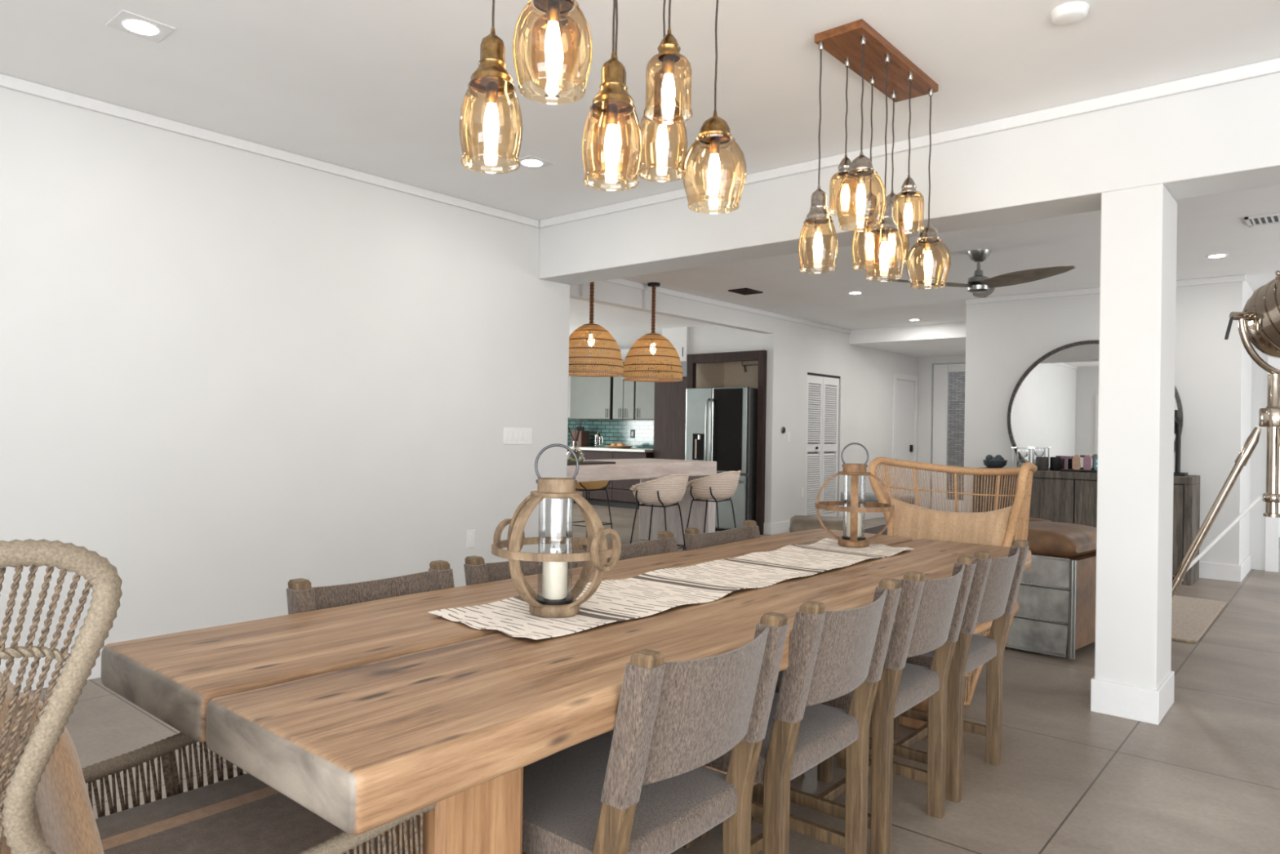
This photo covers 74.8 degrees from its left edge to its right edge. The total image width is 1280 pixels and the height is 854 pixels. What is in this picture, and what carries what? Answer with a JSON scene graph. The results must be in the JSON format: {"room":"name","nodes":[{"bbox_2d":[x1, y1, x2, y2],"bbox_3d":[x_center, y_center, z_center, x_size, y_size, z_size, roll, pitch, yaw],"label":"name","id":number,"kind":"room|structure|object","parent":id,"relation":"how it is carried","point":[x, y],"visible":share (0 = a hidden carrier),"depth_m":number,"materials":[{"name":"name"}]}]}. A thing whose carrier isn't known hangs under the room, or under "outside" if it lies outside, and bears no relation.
{"room":"dining room","nodes":[
{"label":"dining room","id":0,"kind":"room"},
{"bbox_2d":[0,86,569,664],"bbox_3d":[-2.958,-0.182,3.764,0.300,2.740,7.100,1,0,40],"label":"wall","id":1,"kind":"structure","parent":0,"point":[229,376],"depth_m":4.50,"materials":[{"name":"white paint"}]},
{"bbox_2d":[0,647,102,692],"bbox_3d":[-2.768,1.121,3.763,0.015,0.140,6.780,1,0,40],"label":"baseboard","id":2,"kind":"structure","parent":1,"relation":"attached to","point":[96,669],"depth_m":3.80,"materials":[{"name":"paint"}]},
{"bbox_2d":[0,73,538,227],"bbox_3d":[-2.830,-1.523,3.646,0.022,0.055,6.451,1,0,40],"label":"trim","id":3,"kind":"structure","parent":1,"relation":"attached to","point":[7,82],"depth_m":4.44,"materials":[{"name":"white paint"}]},
{"bbox_2d":[466,528,475,547],"bbox_3d":[-1.145,0.756,5.672,0.009,0.120,0.076,1,0,40],"label":"wall outlet","id":4,"kind":"object","parent":1,"relation":"attached to","point":[470,534],"visible":1,"depth_m":5.67,"materials":[{"name":"white plastic"}]},
{"bbox_2d":[502,426,532,444],"bbox_3d":[-0.876,0.062,5.977,0.010,0.116,0.270,1,0,40],"label":"switch plate","id":5,"kind":"object","parent":1,"relation":"attached to","point":[511,435],"visible":1,"depth_m":5.97,"materials":[{"name":"white plastic"}]},
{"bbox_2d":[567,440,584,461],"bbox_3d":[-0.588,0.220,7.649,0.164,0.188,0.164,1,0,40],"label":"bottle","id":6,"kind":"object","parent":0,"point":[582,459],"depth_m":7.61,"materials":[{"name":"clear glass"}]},
{"bbox_2d":[568,347,686,448],"bbox_3d":[-0.514,-0.032,14.218,3.200,2.600,0.200,1,0,40],"label":"wall","id":7,"kind":"structure","parent":0,"point":[624,353],"depth_m":13.92,"materials":[{"name":"white paint"}]},
{"bbox_2d":[569,362,613,419],"bbox_3d":[-0.710,-0.587,13.964,0.920,0.920,0.435,1,0,40],"label":"upper cabinet","id":8,"kind":"object","parent":7,"relation":"attached to","point":[591,397],"visible":0.73,"depth_m":13.80,"materials":[{"name":"grey paint"}]},
{"bbox_2d":[567,417,653,448],"bbox_3d":[-0.551,0.092,14.107,2.790,0.490,0.015,1,0,40],"label":"backsplash","id":9,"kind":"structure","parent":7,"relation":"attached to","point":[615,431],"depth_m":13.94,"materials":[{"name":"green tile"}]},
{"bbox_2d":[612,361,635,419],"bbox_3d":[-0.146,-0.579,13.485,0.460,0.920,0.435,1,0,40],"label":"upper cabinet","id":10,"kind":"object","parent":7,"relation":"attached to","point":[624,391],"visible":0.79,"depth_m":13.33,"materials":[{"name":"grey paint"}]},
{"bbox_2d":[635,360,672,419],"bbox_3d":[0.208,-0.575,13.184,0.430,0.920,0.435,1,0,40],"label":"upper cabinet","id":11,"kind":"object","parent":7,"relation":"attached to","point":[645,391],"visible":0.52,"depth_m":13.05,"materials":[{"name":"grey paint"}]},
{"bbox_2d":[0,0,1279,221],"bbox_3d":[0.015,-1.564,1.262,8.043,0.100,7.100,1,0,40],"label":"ceiling","id":12,"kind":"structure","parent":0,"point":[375,87],"depth_m":3.51,"materials":[{"name":"white paint"}]},
{"bbox_2d":[105,9,176,43],"bbox_3d":[-1.917,-1.535,3.213,0.186,0.006,0.186,1,0,40],"label":"recessed light","id":13,"kind":"object","parent":12,"relation":"in","point":[125,21],"visible":1,"depth_m":3.21,"materials":[{"name":"white plastic"}]},
{"bbox_2d":[518,155,555,169],"bbox_3d":[-0.617,-1.508,4.779,0.186,0.006,0.186,1,0,40],"label":"recessed light","id":14,"kind":"object","parent":12,"relation":"in","point":[531,162],"visible":0.94,"depth_m":4.77,"materials":[{"name":"white"}]},
{"bbox_2d":[459,0,746,213],"bbox_3d":[-0.051,-1.056,2.182,0.323,0.909,0.845,1,0,40],"label":"pendant chandelier","id":15,"kind":"object","parent":12,"relation":"hanging from","point":[491,77],"visible":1,"depth_m":2.09,"materials":[{"name":"gold glass"}]},
{"bbox_2d":[485,81,497,105],"bbox_3d":[-0.349,-0.785,1.972,0.029,0.049,0.029,1,0,40],"label":"bulb socket","id":16,"kind":"object","parent":15,"relation":"attached to","point":[491,87],"depth_m":1.96,"materials":[{"name":"gold metal"}]},
{"bbox_2d":[546,0,559,22],"bbox_3d":[-0.199,-0.954,1.924,0.029,0.049,0.029,1,0,40],"label":"bulb socket","id":17,"kind":"object","parent":15,"relation":"attached to","point":[553,6],"depth_m":1.91,"materials":[{"name":"gold metal"}]},
{"bbox_2d":[606,103,617,126],"bbox_3d":[-0.069,-0.770,2.069,0.029,0.049,0.029,1,0,40],"label":"bulb socket","id":18,"kind":"object","parent":15,"relation":"attached to","point":[611,109],"depth_m":2.06,"materials":[{"name":"gold metal"}]},
{"bbox_2d":[657,107,667,126],"bbox_3d":[0.066,-0.896,2.423,0.029,0.049,0.029,1,0,40],"label":"bulb socket","id":19,"kind":"object","parent":15,"relation":"attached to","point":[662,117],"depth_m":2.41,"materials":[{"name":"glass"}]},
{"bbox_2d":[663,54,674,75],"bbox_3d":[0.077,-0.963,2.230,0.029,0.049,0.029,1,0,40],"label":"bulb socket","id":20,"kind":"object","parent":15,"relation":"attached to","point":[668,60],"depth_m":2.22,"materials":[{"name":"gold metal"}]},
{"bbox_2d":[709,136,719,155],"bbox_3d":[0.213,-0.802,2.388,0.029,0.049,0.029,1,0,40],"label":"bulb socket","id":21,"kind":"object","parent":15,"relation":"attached to","point":[714,141],"depth_m":2.38,"materials":[{"name":"gold metal"}]},
{"bbox_2d":[798,18,951,288],"bbox_3d":[0.977,-1.035,3.392,0.323,0.909,0.845,1,0,40],"label":"pendant chandelier","id":22,"kind":"object","parent":12,"relation":"hanging from","point":[859,46],"visible":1,"depth_m":3.31,"materials":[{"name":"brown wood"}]},
{"bbox_2d":[538,72,1279,284],"bbox_3d":[2.317,-1.256,3.743,7.743,0.424,0.329,1,0,40],"label":"beam","id":23,"kind":"structure","parent":12,"relation":"attached to","point":[1224,138],"depth_m":4.07,"materials":[{"name":"white paint"}]},
{"bbox_2d":[539,57,1279,227],"bbox_3d":[2.138,-1.443,3.668,7.521,0.055,0.022,1,0,40],"label":"trim","id":24,"kind":"structure","parent":23,"relation":"attached to","point":[1271,66],"depth_m":4.04,"materials":[{"name":"white paint"}]},
{"bbox_2d":[1050,1,1088,26],"bbox_3d":[1.530,-1.466,2.979,0.124,0.034,0.124,1,0,40],"label":"smoke detector","id":25,"kind":"object","parent":12,"relation":"attached to","point":[1069,13],"visible":1,"depth_m":2.95,"materials":[{"name":"white plastic"}]},
{"bbox_2d":[568,297,713,352],"bbox_3d":[-1.369,-1.368,11.162,5.830,0.100,6.800,1,0,40],"label":"ceiling","id":26,"kind":"structure","parent":0,"point":[626,326],"depth_m":10.34,"materials":[{"name":"white paint"}]},
{"bbox_2d":[28,502,1279,853],"bbox_3d":[0.777,1.308,6.338,15.600,0.100,15.900,1,0,40],"label":"floor","id":27,"kind":"structure","parent":0,"point":[1070,778],"depth_m":3.16,"materials":[{"name":"tile"}]},
{"bbox_2d":[0,538,435,853],"bbox_3d":[-0.899,0.667,1.253,0.748,1.088,1.058,1,0,40],"label":"wicker armchair","id":28,"kind":"object","parent":27,"relation":"on","point":[241,814],"visible":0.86,"depth_m":1.33,"materials":[{"name":"beige wicker"}]},
{"bbox_2d":[0,671,103,853],"bbox_3d":[-0.963,0.535,1.177,0.500,0.411,0.271,1,0,41],"label":"lumbar pillow","id":29,"kind":"object","parent":28,"relation":"on","point":[64,817],"visible":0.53,"depth_m":1.08,"materials":[{"name":"beige fabric"}]},
{"bbox_2d":[95,773,409,853],"bbox_3d":[-0.866,0.765,1.293,0.593,0.095,0.950,1,0,40],"label":"seat cushion","id":30,"kind":"object","parent":28,"relation":"on","point":[241,814],"depth_m":1.53,"materials":[{"name":"beige fabric"}]},
{"bbox_2d":[286,560,454,614],"bbox_3d":[-0.530,0.801,2.064,0.542,0.839,0.465,1,0,40],"label":"dining chair","id":31,"kind":"object","parent":27,"relation":"on","point":[301,597],"visible":0.21,"depth_m":2.22,"materials":[{"name":"fabric"}]},
{"bbox_2d":[101,528,1031,853],"bbox_3d":[0.236,0.848,2.518,0.965,0.773,2.990,1,0,40],"label":"dining table","id":32,"kind":"object","parent":27,"relation":"on","point":[366,716],"visible":0.6,"depth_m":1.50,"materials":[{"name":"brown wood"}]},
{"bbox_2d":[428,537,914,639],"bbox_3d":[0.281,0.454,2.599,0.377,0.016,1.972,1,0,40],"label":"table runner","id":33,"kind":"object","parent":32,"relation":"on","point":[651,593],"visible":0.94,"depth_m":2.34,"materials":[{"name":"fabric"}]},
{"bbox_2d":[491,443,621,617],"bbox_3d":[-0.203,0.243,2.018,0.320,0.405,0.304,1,0,35],"label":"lantern","id":34,"kind":"object","parent":33,"relation":"on","point":[597,553],"visible":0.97,"depth_m":1.97,"materials":[{"name":"brown wood"}]},
{"bbox_2d":[542,561,567,599],"bbox_3d":[-0.205,0.360,2.017,0.059,0.101,0.059,1,0,40],"label":"pillar candle","id":35,"kind":"object","parent":34,"relation":"in","point":[554,573],"visible":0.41,"depth_m":1.99,"materials":[{"name":"beige wax"}]},
{"bbox_2d":[814,442,893,546],"bbox_3d":[0.849,0.265,3.312,0.304,0.406,0.304,1,0,14],"label":"lantern","id":36,"kind":"object","parent":33,"relation":"on","point":[855,470],"visible":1,"depth_m":3.27,"materials":[{"name":"brown wood"}]},
{"bbox_2d":[845,511,862,537],"bbox_3d":[0.847,0.383,3.312,0.059,0.101,0.059,1,0,40],"label":"pillar candle","id":37,"kind":"object","parent":36,"relation":"in","point":[848,513],"visible":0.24,"depth_m":3.29,"materials":[{"name":"beige wax"}]},
{"bbox_2d":[567,449,581,502],"bbox_3d":[-1.286,0.813,14.295,1.340,0.885,0.600,1,0,40],"label":"base cabinet","id":38,"kind":"object","parent":27,"relation":"on","point":[578,452],"visible":0.02,"depth_m":13.68,"materials":[{"name":"brown wood"}]},
{"bbox_2d":[567,445,653,452],"bbox_3d":[-0.777,0.355,13.844,2.790,0.040,0.660,1,0,40],"label":"countertop","id":39,"kind":"structure","parent":38,"relation":"on","point":[592,448],"depth_m":13.18,"materials":[{"name":"stone"}]},
{"bbox_2d":[571,426,589,446],"bbox_3d":[-1.010,0.162,14.177,0.240,0.340,0.200,1,0,40],"label":"knife block","id":40,"kind":"object","parent":39,"relation":"on","point":[584,436],"visible":0.76,"depth_m":14.10,"materials":[{"name":"brown wood"}]},
{"bbox_2d":[463,544,693,848],"bbox_3d":[-0.181,0.808,2.476,0.542,0.839,0.465,1,0,40],"label":"dining chair","id":41,"kind":"object","parent":27,"relation":"on","point":[476,571],"visible":0.11,"depth_m":2.53,"materials":[{"name":"grey fabric"}]},
{"bbox_2d":[566,480,613,537],"bbox_3d":[-0.587,0.835,9.251,0.527,0.878,0.551,1,0,40],"label":"bar stool","id":42,"kind":"object","parent":27,"relation":"on","point":[597,485],"visible":0.41,"depth_m":9.10,"materials":[{"name":"wicker"}]},
{"bbox_2d":[581,449,653,509],"bbox_3d":[-0.242,0.827,13.408,1.380,0.885,0.600,1,0,40],"label":"base cabinet","id":43,"kind":"object","parent":27,"relation":"on","point":[620,494],"visible":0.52,"depth_m":13.15,"materials":[{"name":"brown wood"}]},
{"bbox_2d":[566,457,716,544],"bbox_3d":[-0.454,0.793,8.102,0.950,0.905,2.780,1,0,40],"label":"kitchen island","id":44,"kind":"object","parent":27,"relation":"on","point":[645,469],"depth_m":8.76,"materials":[{"name":"white stone"}]},
{"bbox_2d":[567,460,615,465],"bbox_3d":[-0.560,0.326,7.623,0.320,0.018,0.660,1,0,40],"label":"serving board","id":45,"kind":"object","parent":44,"relation":"on","point":[584,462],"visible":0.49,"depth_m":7.59,"materials":[{"name":"stone"}]},
{"bbox_2d":[567,418,584,461],"bbox_3d":[-0.601,0.119,7.633,0.187,0.390,0.254,1,0,9],"label":"reed diffuser","id":46,"kind":"object","parent":45,"relation":"on","point":[582,459],"visible":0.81,"depth_m":7.62,"materials":[{"name":"clear glass"}]},
{"bbox_2d":[566,457,716,482],"bbox_3d":[-0.448,0.413,8.103,0.950,0.145,2.780,1,0,40],"label":"countertop","id":47,"kind":"structure","parent":44,"relation":"on","point":[645,468],"depth_m":7.99,"materials":[{"name":"white stone"}]},
{"bbox_2d":[582,530,708,839],"bbox_3d":[0.137,0.815,2.849,0.542,0.839,0.465,1,0,40],"label":"dining chair","id":48,"kind":"object","parent":27,"relation":"on","point":[665,542],"visible":0.07,"depth_m":3.10,"materials":[{"name":"grey fabric"}]},
{"bbox_2d":[521,611,789,853],"bbox_3d":[-0.039,0.808,1.751,0.542,0.839,0.465,1,0,40],"label":"dining chair","id":49,"kind":"object","parent":27,"relation":"on","point":[645,787],"visible":0.91,"depth_m":1.61,"materials":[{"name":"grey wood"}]},
{"bbox_2d":[630,472,689,550],"bbox_3d":[0.171,0.840,7.456,0.527,0.878,0.551,1,0,26],"label":"bar stool","id":50,"kind":"object","parent":27,"relation":"on","point":[670,490],"visible":0.84,"depth_m":7.26,"materials":[{"name":"wicker"}]},
{"bbox_2d":[653,376,686,459],"bbox_3d":[0.914,0.269,12.513,1.450,2.030,0.502,1,0,40],"label":"pantry cabinet","id":51,"kind":"object","parent":27,"relation":"on","point":[670,397],"visible":0.09,"depth_m":12.58,"materials":[{"name":"brown wood"}]},
{"bbox_2d":[682,470,741,551],"bbox_3d":[0.701,0.851,8.079,0.527,0.878,0.551,1,0,32],"label":"bar stool","id":52,"kind":"object","parent":27,"relation":"on","point":[720,486],"visible":0.79,"depth_m":7.88,"materials":[{"name":"wicker"}]},
{"bbox_2d":[684,386,757,529],"bbox_3d":[1.147,0.390,10.542,0.910,1.740,0.879,1,0,40],"label":"refrigerator","id":53,"kind":"object","parent":27,"relation":"on","point":[722,423],"visible":0.61,"depth_m":10.14,"materials":[{"name":"silver metal"}]},
{"bbox_2d":[686,350,767,534],"bbox_3d":[1.254,0.182,10.612,1.150,2.200,0.720,1,0,40],"label":"refrigerator surround","id":54,"kind":"object","parent":27,"relation":"on","point":[742,368],"visible":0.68,"depth_m":10.48,"materials":[{"name":"wood"}]},
{"bbox_2d":[684,520,804,779],"bbox_3d":[0.512,0.822,3.291,0.542,0.839,0.465,1,0,40],"label":"dining chair","id":55,"kind":"object","parent":27,"relation":"on","point":[694,540],"visible":0.17,"depth_m":3.47,"materials":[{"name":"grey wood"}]},
{"bbox_2d":[704,577,902,853],"bbox_3d":[0.337,0.815,2.193,0.542,0.839,0.465,1,0,40],"label":"dining chair","id":56,"kind":"object","parent":27,"relation":"on","point":[833,654],"visible":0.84,"depth_m":2.02,"materials":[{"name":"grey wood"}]},
{"bbox_2d":[787,515,843,533],"bbox_3d":[1.279,0.957,5.997,0.430,0.615,0.380,1,0,12],"label":"ottoman","id":57,"kind":"object","parent":27,"relation":"on","point":[797,522],"visible":0.22,"depth_m":5.85,"materials":[{"name":"fabric"}]},
{"bbox_2d":[752,555,976,853],"bbox_3d":[0.709,0.823,2.631,0.542,0.839,0.465,1,0,40],"label":"dining chair","id":58,"kind":"object","parent":27,"relation":"on","point":[930,613],"visible":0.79,"depth_m":2.46,"materials":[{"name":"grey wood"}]},
{"bbox_2d":[864,524,887,534],"bbox_3d":[2.356,1.107,7.297,0.840,0.360,1.100,1,0,35],"label":"coffee table","id":59,"kind":"object","parent":27,"relation":"on","point":[875,530],"visible":0.08,"depth_m":7.48,"materials":[{"name":"wood"}]},
{"bbox_2d":[840,491,915,507],"bbox_3d":[2.854,1.056,10.090,0.840,0.500,0.400,1,0,12],"label":"bench","id":60,"kind":"object","parent":27,"relation":"on","point":[869,497],"visible":0.13,"depth_m":9.93,"materials":[{"name":"grey fabric"}]},
{"bbox_2d":[837,539,1029,802],"bbox_3d":[1.078,0.831,3.066,0.542,0.839,0.465,1,0,40],"label":"dining chair","id":61,"kind":"object","parent":27,"relation":"on","point":[995,584],"visible":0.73,"depth_m":2.89,"materials":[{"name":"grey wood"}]},
{"bbox_2d":[867,457,1037,705],"bbox_3d":[1.407,0.706,3.936,0.754,1.105,1.059,1,0,40],"label":"wicker armchair","id":62,"kind":"object","parent":27,"relation":"on","point":[1017,527],"visible":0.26,"depth_m":4.22,"materials":[{"name":"wicker"}]},
{"bbox_2d":[891,497,1012,546],"bbox_3d":[1.515,0.515,4.067,0.580,0.313,0.223,1,0,40],"label":"lumbar pillow","id":63,"kind":"object","parent":62,"relation":"on","point":[913,522],"visible":0.59,"depth_m":4.04,"materials":[{"name":"beige fabric"}]},
{"bbox_2d":[978,515,1096,658],"bbox_3d":[2.353,0.918,5.098,0.858,0.720,0.849,1,0,-43],"label":"storage bench","id":64,"kind":"object","parent":27,"relation":"on","point":[1055,615],"visible":0.44,"depth_m":4.65,"materials":[{"name":"metal"}]},
{"bbox_2d":[1008,515,1052,521],"bbox_3d":[2.237,0.717,5.227,0.720,0.320,0.390,1,0,-43],"label":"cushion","id":65,"kind":"object","parent":64,"relation":"on","point":[1031,519],"depth_m":5.30,"materials":[{"name":"brown leather"}]},
{"bbox_2d":[1012,520,1096,558],"bbox_3d":[2.425,0.669,5.025,0.660,0.160,0.600,1,0,-43],"label":"seat cushion","id":66,"kind":"object","parent":64,"relation":"on","point":[1045,538],"depth_m":4.74,"materials":[{"name":"brown leather"}]},
{"bbox_2d":[972,466,1199,585],"bbox_3d":[4.063,0.864,7.727,1.800,0.905,0.460,1,0,40],"label":"sideboard","id":67,"kind":"object","parent":27,"relation":"on","point":[1060,496],"visible":0.28,"depth_m":7.53,"materials":[{"name":"grey wood"}]},
{"bbox_2d":[982,454,1007,467],"bbox_3d":[3.486,0.337,8.213,0.224,0.131,0.224,1,0,40],"label":"decorative bowl","id":68,"kind":"object","parent":67,"relation":"on","point":[997,461],"visible":0.94,"depth_m":8.15,"materials":[{"name":"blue ceramic"}]},
{"bbox_2d":[1011,446,1034,467],"bbox_3d":[3.685,0.299,8.045,0.170,0.212,0.170,1,0,40],"label":"hourglass","id":69,"kind":"object","parent":67,"relation":"on","point":[1012,447],"visible":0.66,"depth_m":8.05,"materials":[{"name":"clear glass"}]},
{"bbox_2d":[1035,456,1048,470],"bbox_3d":[3.777,0.344,7.861,0.108,0.125,0.108,1,0,40],"label":"candle jar","id":70,"kind":"object","parent":67,"relation":"on","point":[1042,463],"visible":0.96,"depth_m":7.82,"materials":[{"name":"grey ceramic"}]},
{"bbox_2d":[1049,457,1062,471],"bbox_3d":[3.900,0.345,7.835,0.108,0.125,0.108,1,0,40],"label":"candle jar","id":71,"kind":"object","parent":67,"relation":"on","point":[1055,463],"visible":0.87,"depth_m":7.79,"materials":[{"name":"black ceramic"}]},
{"bbox_2d":[1059,469,1097,472],"bbox_3d":[4.082,0.402,7.588,0.480,0.016,0.140,1,0,40],"label":"display tray","id":72,"kind":"object","parent":67,"relation":"on","point":[1066,470],"visible":0.56,"depth_m":7.59,"materials":[{"name":"black metal"}]},
{"bbox_2d":[1072,454,1081,470],"bbox_3d":[4.000,0.324,7.659,0.068,0.135,0.036,1,0,40],"label":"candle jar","id":73,"kind":"object","parent":72,"relation":"on","point":[1077,460],"visible":1,"depth_m":7.65,"materials":[{"name":"beige ceramic"}]},
{"bbox_2d":[1083,455,1092,470],"bbox_3d":[4.068,0.325,7.601,0.068,0.135,0.036,1,0,40],"label":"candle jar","id":74,"kind":"object","parent":72,"relation":"on","point":[1087,460],"visible":1,"depth_m":7.58,"materials":[{"name":"ceramic"}]},
{"bbox_2d":[1173,417,1187,475],"bbox_3d":[4.537,0.049,7.299,0.400,0.735,0.180,1,0,40],"label":"sculpture","id":75,"kind":"object","parent":67,"relation":"on","point":[1177,472],"visible":0.16,"depth_m":7.20,"materials":[{"name":"black metal"}]},
{"bbox_2d":[1094,183,1177,689],"bbox_3d":[2.260,0.114,3.807,0.238,2.316,0.389,1,0,40],"label":"column","id":76,"kind":"structure","parent":27,"relation":"on","point":[1139,225],"depth_m":3.66,"materials":[{"name":"white paint"}]},
{"bbox_2d":[1090,670,1174,724],"bbox_3d":[2.242,1.199,3.803,0.262,0.145,0.413,1,0,40],"label":"baseboard","id":77,"kind":"structure","parent":76,"relation":"attached to","point":[1148,705],"depth_m":3.65,"materials":[{"name":"white paint"}]},
{"bbox_2d":[1171,595,1226,642],"bbox_3d":[3.346,1.290,6.032,1.310,0.015,1.640,1,0,40],"label":"jute rug","id":78,"kind":"object","parent":27,"relation":"on","point":[1191,617],"visible":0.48,"depth_m":5.70,"materials":[{"name":"beige carpet"}]},
{"bbox_2d":[1172,270,1279,597],"bbox_3d":[3.152,0.217,4.385,0.961,2.138,1.074,1,0,40],"label":"tripod floor lamp","id":79,"kind":"object","parent":27,"relation":"on","point":[1259,321],"visible":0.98,"depth_m":4.28,"materials":[{"name":"silver metal"}]},
{"bbox_2d":[688,324,764,354],"bbox_3d":[1.146,-0.019,10.852,1.590,2.600,0.780,1,0,40],"label":"wall","id":80,"kind":"structure","parent":0,"point":[713,338],"depth_m":10.46,"materials":[{"name":"white paint"}]},
{"bbox_2d":[662,326,688,362],"bbox_3d":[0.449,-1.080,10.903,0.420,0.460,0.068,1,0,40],"label":"upper cabinet","id":81,"kind":"object","parent":80,"relation":"attached to","point":[678,337],"visible":0.65,"depth_m":10.84,"materials":[{"name":"white wood"}]},
{"bbox_2d":[569,280,917,523],"bbox_3d":[1.655,-0.058,10.145,0.120,2.690,8.600,1,0,40],"label":"wall","id":82,"kind":"structure","parent":0,"point":[794,349],"depth_m":10.42,"materials":[{"name":"white paint"}]},
{"bbox_2d":[604,278,850,333],"bbox_3d":[0.912,-1.342,9.144,0.020,0.055,6.080,1,0,40],"label":"trim","id":83,"kind":"structure","parent":82,"relation":"attached to","point":[617,281],"depth_m":9.10,"materials":[{"name":"white paint"}]},
{"bbox_2d":[763,520,790,534],"bbox_3d":[1.760,1.219,10.292,0.154,0.140,0.804,1,0,40],"label":"baseboard","id":84,"kind":"structure","parent":82,"relation":"attached to","point":[773,528],"depth_m":10.03,"materials":[{"name":"paint"}]},
{"bbox_2d":[804,372,839,516],"bbox_3d":[2.375,0.296,10.957,0.093,1.970,0.920,1,0,40],"label":"door","id":85,"kind":"structure","parent":82,"relation":"in","point":[822,412],"depth_m":10.94,"materials":[{"name":"white wood"}]},
{"bbox_2d":[840,511,884,519],"bbox_3d":[3.246,1.249,11.932,0.014,0.140,1.660,1,0,40],"label":"baseboard","id":86,"kind":"structure","parent":82,"relation":"attached to","point":[867,515],"depth_m":12.03,"materials":[{"name":"paint"}]},
{"bbox_2d":[891,372,918,505],"bbox_3d":[4.067,0.261,12.925,0.080,2.150,0.910,1,0,40],"label":"door","id":87,"kind":"structure","parent":82,"relation":"in","point":[903,390],"depth_m":12.95,"materials":[{"name":"white wood"}]},
{"bbox_2d":[849,321,965,357],"bbox_3d":[4.590,-1.260,11.727,2.480,0.300,2.620,1,0,40],"label":"ceiling","id":88,"kind":"structure","parent":0,"point":[941,339],"depth_m":11.20,"materials":[{"name":"white paint"}]},
{"bbox_2d":[916,355,965,509],"bbox_3d":[5.292,0.080,12.596,2.450,2.550,0.150,1,0,40],"label":"wall","id":89,"kind":"structure","parent":0,"point":[925,364],"depth_m":13.17,"materials":[{"name":"white paint"}]},
{"bbox_2d":[931,363,965,512],"bbox_3d":[5.019,0.191,12.793,1.080,2.320,0.060,1,0,40],"label":"door","id":90,"kind":"structure","parent":89,"relation":"in","point":[940,384],"depth_m":13.03,"materials":[{"name":"white paint"}]},
{"bbox_2d":[621,185,1279,329],"bbox_3d":[4.368,-1.371,6.005,9.550,0.090,6.389,1,0,40],"label":"ceiling","id":91,"kind":"structure","parent":0,"point":[1212,224],"depth_m":7.08,"materials":[{"name":"white paint"}]},
{"bbox_2d":[568,281,623,377],"bbox_3d":[-0.430,-0.929,7.417,0.591,0.936,0.591,1,0,-31],"label":"rattan pendant","id":92,"kind":"object","parent":91,"relation":"hanging from","point":[588,331],"visible":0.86,"depth_m":7.24,"materials":[{"name":"brown wicker"}]},
{"bbox_2d":[622,282,683,382],"bbox_3d":[0.127,-0.918,8.072,0.591,0.936,0.591,1,0,-1],"label":"rattan pendant","id":93,"kind":"object","parent":91,"relation":"hanging from","point":[650,340],"visible":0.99,"depth_m":7.91,"materials":[{"name":"brown wicker"}]},
{"bbox_2d":[728,288,763,295],"bbox_3d":[1.063,-1.364,8.426,0.220,0.012,0.300,1,0,40],"label":"ceiling vent","id":94,"kind":"object","parent":91,"relation":"in","point":[744,291],"visible":1,"depth_m":8.41,"materials":[{"name":"black metal"}]},
{"bbox_2d":[882,248,1075,297],"bbox_3d":[2.742,-1.193,6.470,1.278,0.315,1.264,1,0,40],"label":"ceiling fan","id":95,"kind":"object","parent":91,"relation":"hanging from","point":[981,286],"visible":0.98,"depth_m":6.37,"materials":[{"name":"metal"}]},
{"bbox_2d":[1244,213,1279,226],"bbox_3d":[4.067,-1.327,5.321,0.340,0.012,0.260,1,0,40],"label":"ceiling vent","id":96,"kind":"object","parent":91,"relation":"in","point":[1270,219],"visible":1,"depth_m":5.37,"materials":[{"name":"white metal"}]},
{"bbox_2d":[964,280,1267,570],"bbox_3d":[7.532,0.053,7.989,7.270,2.640,4.270,1,0,40],"label":"wall","id":97,"kind":"structure","parent":0,"point":[1222,391],"depth_m":7.79,"materials":[{"name":"white paint"}]},
{"bbox_2d":[1007,340,1182,470],"bbox_3d":[4.262,-0.075,7.923,1.490,1.490,0.034,1,0,40],"label":"round mirror","id":98,"kind":"object","parent":97,"relation":"attached to","point":[1052,411],"visible":0.47,"depth_m":8.09,"materials":[{"name":"metal"}]},
{"bbox_2d":[965,274,1245,304],"bbox_3d":[4.297,-1.292,7.947,2.370,0.055,0.020,1,0,40],"label":"trim","id":99,"kind":"structure","parent":97,"relation":"attached to","point":[1236,277],"depth_m":8.05,"materials":[{"name":"white paint"}]},
{"bbox_2d":[1199,554,1250,582],"bbox_3d":[5.319,1.264,7.607,0.315,0.145,0.886,1,0,40],"label":"baseboard","id":100,"kind":"structure","parent":97,"relation":"attached to","point":[1214,571],"depth_m":7.28,"materials":[{"name":"white paint"}]},
{"bbox_2d":[1265,355,1279,572],"bbox_3d":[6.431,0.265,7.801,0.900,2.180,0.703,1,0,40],"label":"door","id":101,"kind":"structure","parent":97,"relation":"in","point":[1272,531],"depth_m":7.79,"materials":[{"name":"white paint"}]},
{"bbox_2d":[1234,426,1261,466],"bbox_3d":[3.162,0.102,4.351,0.114,0.206,0.055,1,0,40],"label":"socket","id":102,"kind":"object","parent":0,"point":[1251,442],"depth_m":4.33,"materials":[{"name":"metal"}]},
{"label":"outside","id":103,"kind":"structure","parent":0,"visible":0},
{"bbox_3d":[6.037,1.443,14.072,5.000,0.100,2.700,1,0,40],"label":"ground","id":104,"kind":"structure","parent":103,"visible":0},
{"bbox_2d":[935,363,964,500],"bbox_3d":[5.826,-0.231,13.953,4.000,3.200,0.200,1,0,40],"label":"wall","id":105,"kind":"structure","parent":104,"relation":"on","point":[956,415],"depth_m":14.21,"materials":[{"name":"stone"}]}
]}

